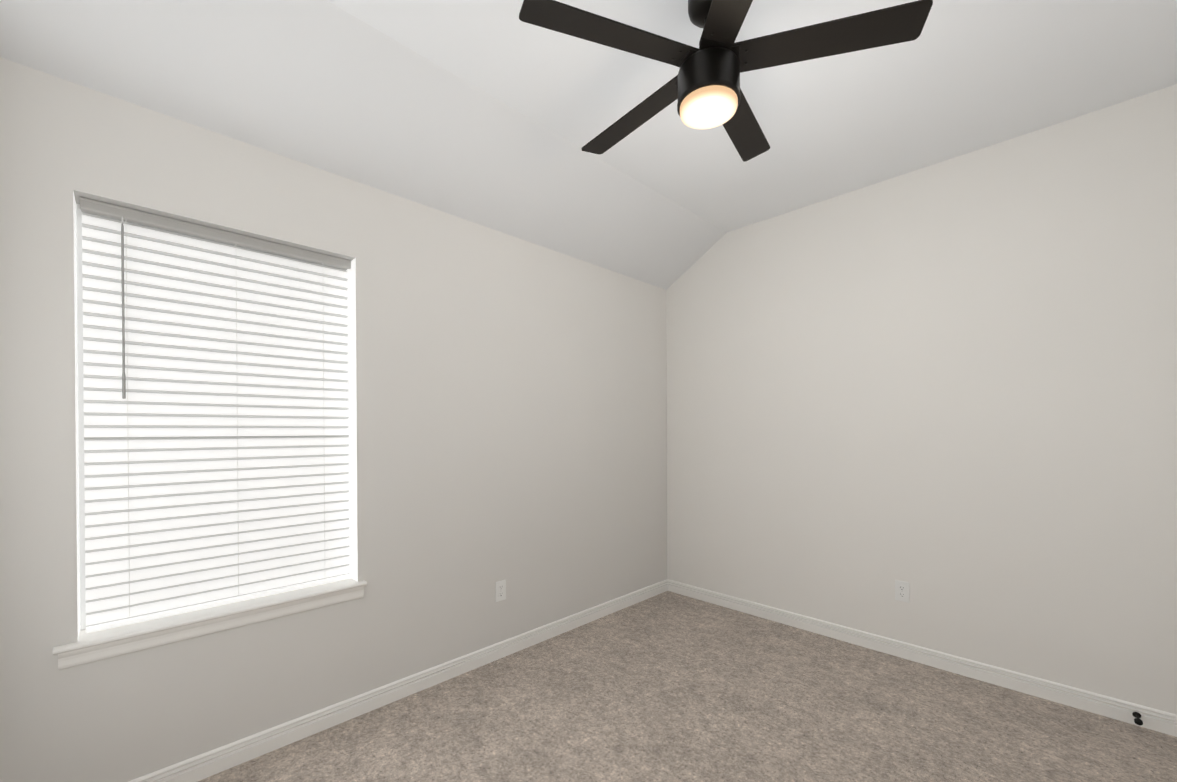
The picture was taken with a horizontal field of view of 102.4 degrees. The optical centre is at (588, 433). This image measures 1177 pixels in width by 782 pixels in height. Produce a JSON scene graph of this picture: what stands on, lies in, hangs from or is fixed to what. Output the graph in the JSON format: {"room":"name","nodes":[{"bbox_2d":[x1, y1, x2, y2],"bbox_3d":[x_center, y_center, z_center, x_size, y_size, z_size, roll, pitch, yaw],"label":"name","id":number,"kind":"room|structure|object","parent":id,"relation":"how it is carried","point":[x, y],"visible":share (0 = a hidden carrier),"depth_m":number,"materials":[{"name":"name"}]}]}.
{"room":"empty bedroom","nodes":[
{"label":"empty bedroom","id":0,"kind":"room"},
{"bbox_2d":[0,57,666,781],"bbox_3d":[-0.659,0.013,2.685,3.822,2.740,0.170,-1,0,-45],"label":"wall","id":1,"kind":"structure","parent":0,"point":[508,409],"depth_m":2.20,"materials":[{"name":"paint"}]},
{"bbox_2d":[53,204,366,669],"bbox_3d":[-1.425,-0.022,1.898,0.956,1.556,0.197,-1,0,-45],"label":"window","id":2,"kind":"structure","parent":1,"relation":"in","point":[80,377],"depth_m":1.68,"materials":[{"name":"white plastic"}]},
{"bbox_2d":[80,197,350,632],"bbox_3d":[-1.420,-0.061,1.914,0.857,1.476,0.078,-1,0,-45],"label":"window blinds","id":3,"kind":"object","parent":2,"relation":"attached to","point":[216,417],"visible":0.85,"depth_m":1.85,"materials":[{"name":"white plastic"}]},
{"bbox_2d":[128,579,667,781],"bbox_3d":[-0.589,1.239,2.625,3.482,0.088,0.016,-1,0,-45],"label":"baseboard","id":4,"kind":"structure","parent":1,"relation":"attached to","point":[218,760],"depth_m":2.19,"materials":[{"name":"paint"}]},
{"bbox_2d":[495,580,505,601],"bbox_3d":[-0.503,0.901,2.716,0.070,0.115,0.007,-1,0,-45],"label":"outlet","id":5,"kind":"object","parent":1,"relation":"attached to","point":[500,590],"visible":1,"depth_m":2.71,"materials":[{"name":"white plastic"}]},
{"bbox_2d":[0,0,1176,289],"bbox_3d":[0.501,-1.366,1.502,3.822,0.422,3.480,-1,0,-45],"label":"ceiling","id":6,"kind":"structure","parent":0,"point":[496,114],"depth_m":1.94,"materials":[{"name":"paint"}]},
{"bbox_2d":[519,0,932,161],"bbox_3d":[0.392,-1.264,1.619,1.223,0.384,1.206,-1,0,-45],"label":"fan","id":7,"kind":"object","parent":6,"relation":"hanging from","point":[703,87],"visible":1,"depth_m":1.50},
{"bbox_2d":[197,591,1176,781],"bbox_3d":[0.512,1.335,1.517,3.822,0.100,3.480,-1,0,-45],"label":"floor","id":8,"kind":"structure","parent":0,"point":[667,686],"depth_m":2.09,"materials":[{"name":"carpet"}]},
{"bbox_2d":[666,84,1176,714],"bbox_3d":[1.802,-0.149,2.795,0.170,3.042,3.480,-1,0,-45],"label":"wall","id":9,"kind":"structure","parent":0,"point":[948,390],"depth_m":2.50,"materials":[{"name":"paint"}]},
{"bbox_2d":[895,580,908,602],"bbox_3d":[1.786,0.897,2.696,0.007,0.115,0.070,-1,0,-45],"label":"outlet","id":10,"kind":"object","parent":9,"relation":"attached to","point":[901,590],"visible":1,"depth_m":2.69,"materials":[{"name":"white plastic"}]},
{"bbox_2d":[668,579,1176,736],"bbox_3d":[1.745,1.229,2.734,0.016,0.088,3.090,-1,0,-45],"label":"baseboard","id":11,"kind":"structure","parent":9,"relation":"attached to","point":[1121,710],"depth_m":2.51,"materials":[{"name":"paint"}]},
{"bbox_2d":[1132,712,1142,724],"bbox_3d":[2.366,1.228,2.040,0.081,0.026,0.026,-1,0,-45],"label":"door stop","id":12,"kind":"object","parent":11,"relation":"attached to","point":[1137,716],"visible":1,"depth_m":2.02,"materials":[{"name":"black rubber"}]}
]}

